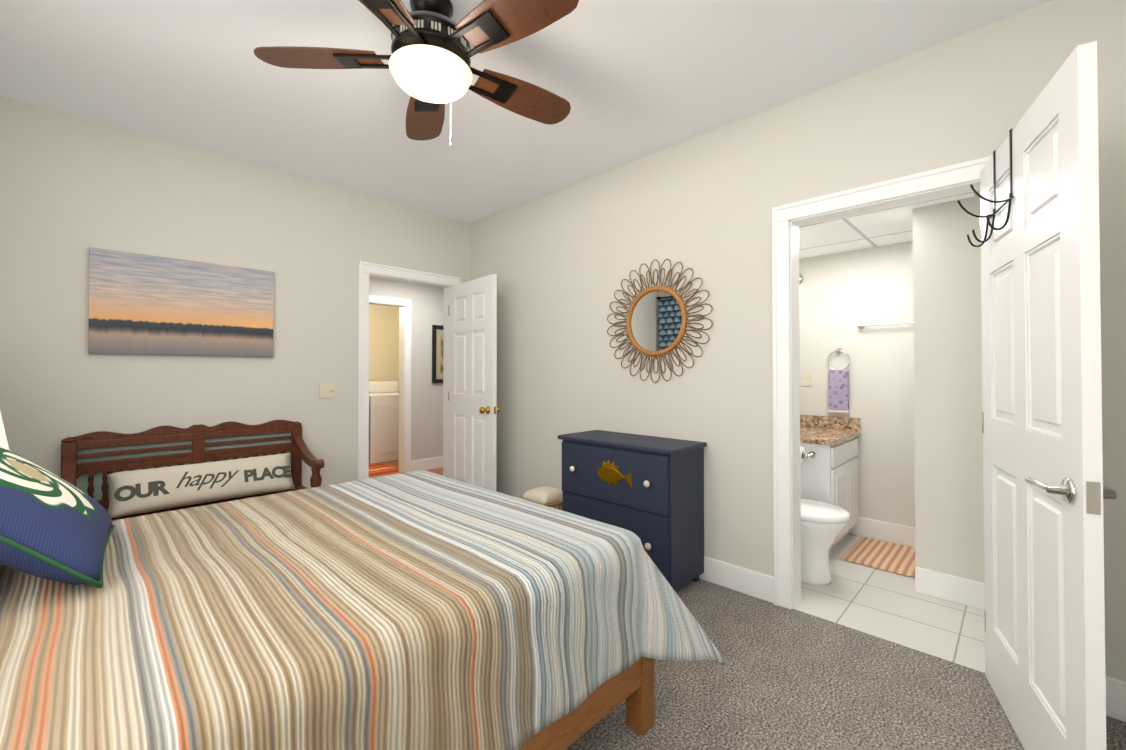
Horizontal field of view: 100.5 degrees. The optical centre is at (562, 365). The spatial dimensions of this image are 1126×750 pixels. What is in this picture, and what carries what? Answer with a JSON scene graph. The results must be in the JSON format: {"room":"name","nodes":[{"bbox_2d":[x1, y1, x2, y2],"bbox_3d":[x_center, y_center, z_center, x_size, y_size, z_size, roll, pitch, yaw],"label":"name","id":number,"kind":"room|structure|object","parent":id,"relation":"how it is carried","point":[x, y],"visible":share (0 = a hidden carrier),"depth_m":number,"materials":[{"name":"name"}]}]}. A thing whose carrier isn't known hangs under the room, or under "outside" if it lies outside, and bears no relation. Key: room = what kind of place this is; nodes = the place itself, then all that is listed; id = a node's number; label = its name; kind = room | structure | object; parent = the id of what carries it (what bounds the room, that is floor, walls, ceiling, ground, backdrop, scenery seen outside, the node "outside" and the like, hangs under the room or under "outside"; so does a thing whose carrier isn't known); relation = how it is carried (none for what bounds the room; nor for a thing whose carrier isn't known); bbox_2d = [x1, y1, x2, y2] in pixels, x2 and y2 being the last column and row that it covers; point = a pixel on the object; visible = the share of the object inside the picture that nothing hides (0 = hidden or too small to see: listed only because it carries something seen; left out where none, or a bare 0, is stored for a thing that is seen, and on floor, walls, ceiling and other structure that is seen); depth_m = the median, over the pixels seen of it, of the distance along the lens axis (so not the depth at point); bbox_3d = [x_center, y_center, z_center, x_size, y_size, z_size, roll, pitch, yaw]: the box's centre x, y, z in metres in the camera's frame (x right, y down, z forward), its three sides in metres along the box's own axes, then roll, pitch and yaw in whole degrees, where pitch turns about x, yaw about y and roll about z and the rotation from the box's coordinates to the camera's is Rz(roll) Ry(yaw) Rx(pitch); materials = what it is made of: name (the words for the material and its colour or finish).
{"room":"bedroom","nodes":[
{"label":"bedroom","id":0,"kind":"room"},
{"bbox_2d":[0,96,470,487],"bbox_3d":[-2.098,-0.056,3.400,0.120,2.700,3.560,-1,-1,44],"label":"wall","id":1,"kind":"structure","parent":0,"point":[73,188],"depth_m":2.96,"materials":[{"name":"white paint"}]},
{"bbox_2d":[88,247,273,356],"bbox_3d":[-2.384,-0.368,2.998,0.031,0.605,0.920,-1,-1,44],"label":"picture","id":2,"kind":"object","parent":1,"relation":"attached to","point":[141,304],"visible":1,"depth_m":2.93},
{"bbox_2d":[319,383,334,397],"bbox_3d":[-1.808,0.189,3.593,0.020,0.115,0.115,-1,-1,44],"label":"switch plate","id":3,"kind":"object","parent":1,"relation":"attached to","point":[326,390],"visible":1,"depth_m":3.59,"materials":[{"name":"beige plastic"}]},
{"bbox_2d":[357,261,460,479],"bbox_3d":[-1.364,0.233,4.148,0.176,2.141,0.952,-1,-1,44],"label":"door frame","id":4,"kind":"structure","parent":1,"relation":"attached to","point":[367,270],"depth_m":3.81,"materials":[{"name":"white wood"}]},
{"bbox_2d":[448,274,500,490],"bbox_3d":[-0.819,0.279,4.041,0.770,2.030,0.184,-1,-1,44],"label":"hall door","id":5,"kind":"structure","parent":1,"relation":"in","point":[474,409],"depth_m":4.00,"materials":[{"name":"painted wood"},{"name":"brass"}]},
{"bbox_2d":[369,304,398,391],"bbox_3d":[-3.361,0.035,6.814,0.100,2.600,2.200,-1,-1,44],"label":"wall","id":6,"kind":"structure","parent":0,"point":[383,343],"depth_m":7.32,"materials":[{"name":"beige paint"}]},
{"bbox_2d":[369,460,442,477],"bbox_3d":[-2.075,1.346,5.682,3.300,0.050,5.200,-1,-1,44],"label":"floor","id":7,"kind":"structure","parent":0,"point":[394,464],"depth_m":5.91,"materials":[{"name":"brown wood"}]},
{"bbox_2d":[369,463,398,475],"bbox_3d":[-2.582,1.316,5.793,0.670,0.011,0.950,-1,-1,44],"label":"rug","id":8,"kind":"object","parent":7,"relation":"on","point":[378,468],"visible":0.25,"depth_m":5.92,"materials":[{"name":"orange fabric"}]},
{"bbox_2d":[369,381,398,463],"bbox_3d":[-2.857,0.782,6.551,0.738,1.100,1.380,-1,-1,44],"label":"dryer","id":9,"kind":"object","parent":7,"relation":"on","point":[383,421],"visible":0.31,"depth_m":6.46,"materials":[{"name":"white metal"}]},
{"bbox_2d":[369,277,443,460],"bbox_3d":[-2.082,0.022,5.705,0.120,2.600,5.200,-1,-1,44],"label":"wall","id":10,"kind":"structure","parent":0,"point":[427,306],"depth_m":5.93,"materials":[{"name":"grey paint"}]},
{"bbox_2d":[369,295,411,472],"bbox_3d":[-2.272,0.249,5.496,0.143,2.141,0.982,-1,-1,44],"label":"door frame","id":11,"kind":"structure","parent":10,"relation":"attached to","point":[405,327],"depth_m":5.76,"materials":[{"name":"white wood"}]},
{"bbox_2d":[411,456,442,470],"bbox_3d":[-2.034,1.251,5.643,0.016,0.140,5.200,-1,-1,44],"label":"baseboard","id":12,"kind":"structure","parent":10,"relation":"attached to","point":[428,463],"depth_m":5.95,"materials":[{"name":"white wood"}]},
{"bbox_2d":[432,325,443,382],"bbox_3d":[-1.469,-0.147,6.226,0.028,0.750,0.600,-1,-1,44],"label":"framed picture","id":13,"kind":"object","parent":10,"relation":"attached to","point":[437,349],"visible":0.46,"depth_m":6.07,"materials":[{"name":"black wood"}]},
{"bbox_2d":[0,0,1051,222],"bbox_3d":[-0.464,-1.449,1.820,4.690,0.050,3.560,-1,-1,44],"label":"ceiling","id":14,"kind":"structure","parent":0,"point":[630,80],"depth_m":2.30,"materials":[{"name":"white paint"}]},
{"bbox_2d":[254,0,578,146],"bbox_3d":[-0.478,-1.148,1.844,1.275,0.551,1.270,-1,-1,44],"label":"fan","id":15,"kind":"object","parent":14,"relation":"hanging from","point":[429,64],"visible":1,"depth_m":1.76,"materials":[{"name":"brown wood"}]},
{"bbox_2d":[471,0,1125,681],"bbox_3d":[0.781,-0.060,2.992,4.570,2.700,0.120,-1,-1,44],"label":"wall","id":16,"kind":"structure","parent":0,"point":[563,262],"depth_m":2.70,"materials":[{"name":"white paint"}]},
{"bbox_2d":[607,259,712,382],"bbox_3d":[0.604,-0.291,3.063,0.803,0.807,0.034,-1,-1,44],"label":"mirror","id":17,"kind":"object","parent":16,"relation":"attached to","point":[656,322],"visible":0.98,"depth_m":3.05,"materials":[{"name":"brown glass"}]},
{"bbox_2d":[699,556,773,602],"bbox_3d":[0.122,1.226,3.526,2.859,0.140,0.016,-1,-1,44],"label":"baseboard","id":18,"kind":"structure","parent":16,"relation":"attached to","point":[743,580],"depth_m":2.66,"materials":[{"name":"white wood"}]},
{"bbox_2d":[772,156,991,608],"bbox_3d":[1.540,0.210,2.248,0.972,2.141,0.176,-1,-1,44],"label":"door frame","id":19,"kind":"structure","parent":16,"relation":"attached to","point":[948,181],"depth_m":2.49,"materials":[{"name":"white wood"}]},
{"bbox_2d":[957,41,1116,749],"bbox_3d":[1.503,0.225,1.561,0.180,2.079,0.866,0,-1,25],"label":"bathroom door","id":20,"kind":"structure","parent":16,"relation":"in","point":[1046,491],"depth_m":1.38,"materials":[{"name":"painted wood"},{"name":"nickel"}]},
{"bbox_2d":[1105,676,1125,721],"bbox_3d":[2.050,1.204,1.642,0.589,0.140,0.016,-1,-1,44],"label":"baseboard","id":21,"kind":"structure","parent":16,"relation":"attached to","point":[1115,688],"depth_m":1.69,"materials":[{"name":"white wood"}]},
{"bbox_2d":[565,578,1125,749],"bbox_3d":[-0.463,1.300,1.702,4.570,0.050,3.440,-1,-1,44],"label":"floor carpet","id":22,"kind":"object","parent":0,"point":[783,678],"depth_m":1.80,"materials":[{"name":"grey carpet"}]},
{"bbox_2d":[61,420,324,520],"bbox_3d":[-2.169,0.829,2.830,0.542,0.918,1.204,-1,-1,44],"label":"bench","id":23,"kind":"object","parent":22,"relation":"on","point":[89,461],"visible":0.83,"depth_m":2.91,"materials":[{"name":"brown wood"}]},
{"bbox_2d":[106,453,294,518],"bbox_3d":[-2.202,0.725,2.920,0.193,0.246,0.930,-1,-1,44],"label":"pillow","id":24,"kind":"object","parent":23,"relation":"on","point":[135,492],"visible":1,"depth_m":2.81,"materials":[{"name":"beige fabric"}]},
{"bbox_2d":[0,470,725,749],"bbox_3d":[-0.920,0.698,1.535,1.972,1.150,2.281,-1,-1,44],"label":"bed","id":25,"kind":"object","parent":22,"relation":"on","point":[419,610],"visible":0.94,"depth_m":1.19,"materials":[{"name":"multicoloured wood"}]},
{"bbox_2d":[0,446,114,587],"bbox_3d":[-1.535,0.355,1.267,0.449,0.420,0.608,1,-1,-42],"label":"pillow","id":26,"kind":"object","parent":25,"relation":"on","point":[53,527],"visible":1,"depth_m":1.18,"materials":[{"name":"blue fabric"}]},
{"bbox_2d":[520,486,562,510],"bbox_3d":[-0.129,1.099,3.455,0.358,0.388,0.358,-1,-1,44],"label":"stool","id":27,"kind":"object","parent":22,"relation":"on","point":[549,496],"visible":0.4,"depth_m":3.37,"materials":[{"name":"beige fabric"}]},
{"bbox_2d":[558,430,706,590],"bbox_3d":[0.405,0.875,2.953,0.870,0.828,0.431,-1,-1,44],"label":"dresser","id":28,"kind":"object","parent":22,"relation":"on","point":[648,491],"visible":0.71,"depth_m":2.72,"materials":[{"name":"blue paint"}]},
{"bbox_3d":[-2.350,0.961,1.649,0.490,0.625,0.460,-1,-1,44],"label":"nightstand","id":29,"kind":"object","parent":22,"relation":"on","visible":0},
{"bbox_2d":[0,412,8,449],"bbox_3d":[-2.340,0.277,1.696,0.450,0.740,0.450,-1,-1,44],"label":"table lamp","id":30,"kind":"object","parent":29,"relation":"on","point":[3,441],"depth_m":1.82,"materials":[{"name":"white"}]},
{"bbox_2d":[799,241,914,526],"bbox_3d":[2.563,-0.006,3.376,2.020,2.600,0.100,-1,-1,44],"label":"wall","id":31,"kind":"structure","parent":0,"point":[843,295],"depth_m":3.53,"materials":[{"name":"white paint"}]},
{"bbox_2d":[799,274,803,294],"bbox_3d":[1.887,-0.675,3.837,0.150,0.190,0.195,-1,-1,44],"label":"sconce","id":32,"kind":"object","parent":31,"relation":"attached to","point":[801,278],"visible":0.1,"depth_m":3.87,"materials":[{"name":"silver metal"}]},
{"bbox_2d":[803,372,811,385],"bbox_3d":[2.005,0.112,3.841,0.070,0.115,0.009,-1,-1,44],"label":"outlet","id":33,"kind":"object","parent":31,"relation":"attached to","point":[807,378],"visible":1,"depth_m":3.84,"materials":[{"name":"beige plastic"}]},
{"bbox_2d":[827,348,850,412],"bbox_3d":[2.159,0.115,3.663,0.166,0.505,0.052,-1,-1,44],"label":"towel ring","id":34,"kind":"object","parent":31,"relation":"attached to","point":[838,391],"visible":1,"depth_m":3.64,"materials":[{"name":"purple fabric"}]},
{"bbox_2d":[849,517,914,546],"bbox_3d":[2.558,1.223,3.285,1.920,0.140,0.016,-1,-1,44],"label":"baseboard","id":35,"kind":"structure","parent":31,"relation":"attached to","point":[870,528],"depth_m":3.45,"materials":[{"name":"white wood"}]},
{"bbox_2d":[857,322,912,328],"bbox_3d":[2.506,-0.306,3.329,0.713,0.044,0.052,-1,-1,44],"label":"bar","id":36,"kind":"object","parent":31,"relation":"attached to","point":[861,325],"visible":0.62,"depth_m":3.45,"materials":[{"name":"silver metal"}]},
{"bbox_2d":[794,534,984,672],"bbox_3d":[2.028,1.313,2.813,2.020,0.050,1.630,-1,-1,44],"label":"floor","id":37,"kind":"structure","parent":0,"point":[896,608],"depth_m":2.44,"materials":[{"name":"tile"}]},
{"bbox_2d":[801,498,850,585],"bbox_3d":[1.399,0.902,2.950,0.719,0.775,0.450,-1,-1,44],"label":"toilet","id":38,"kind":"object","parent":37,"relation":"on","point":[823,525],"visible":0.21,"depth_m":2.74,"materials":[{"name":"white ceramic"}]},
{"bbox_2d":[800,415,860,551],"bbox_3d":[1.824,0.831,3.507,0.558,0.929,0.723,-1,-1,44],"label":"bathroom vanity","id":39,"kind":"object","parent":37,"relation":"on","point":[829,472],"visible":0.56,"depth_m":3.24,"materials":[{"name":"white wood"}]},
{"bbox_2d":[800,447,815,463],"bbox_3d":[1.590,0.602,3.163,0.176,0.116,0.141,-1,-1,44],"label":"toilet paper holder","id":40,"kind":"object","parent":39,"relation":"attached to","point":[803,455],"visible":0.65,"depth_m":3.13,"materials":[{"name":"silver metal"}]},
{"bbox_2d":[840,537,915,577],"bbox_3d":[2.336,1.282,3.050,0.800,0.015,0.600,-1,-1,44],"label":"bath rug","id":41,"kind":"object","parent":37,"relation":"on","point":[887,556],"visible":0.52,"depth_m":3.14,"materials":[{"name":"fabric"}]},
{"bbox_2d":[799,190,979,258],"bbox_3d":[2.071,-0.922,2.812,1.920,0.040,1.410,-1,-1,44],"label":"ceiling","id":42,"kind":"structure","parent":0,"point":[890,226],"depth_m":3.13,"materials":[{"name":"tile"}]},
{"bbox_2d":[912,196,983,582],"bbox_3d":[2.376,-0.017,2.398,0.920,2.600,0.100,-1,-1,44],"label":"wall","id":43,"kind":"structure","parent":0,"point":[948,433],"depth_m":2.58,"materials":[{"name":"white paint"}]},
{"bbox_2d":[915,567,984,609],"bbox_3d":[2.174,1.214,2.499,0.470,0.140,0.016,-1,-1,44],"label":"baseboard","id":44,"kind":"structure","parent":43,"relation":"attached to","point":[963,591],"depth_m":2.55,"materials":[{"name":"white wood"}]}
]}

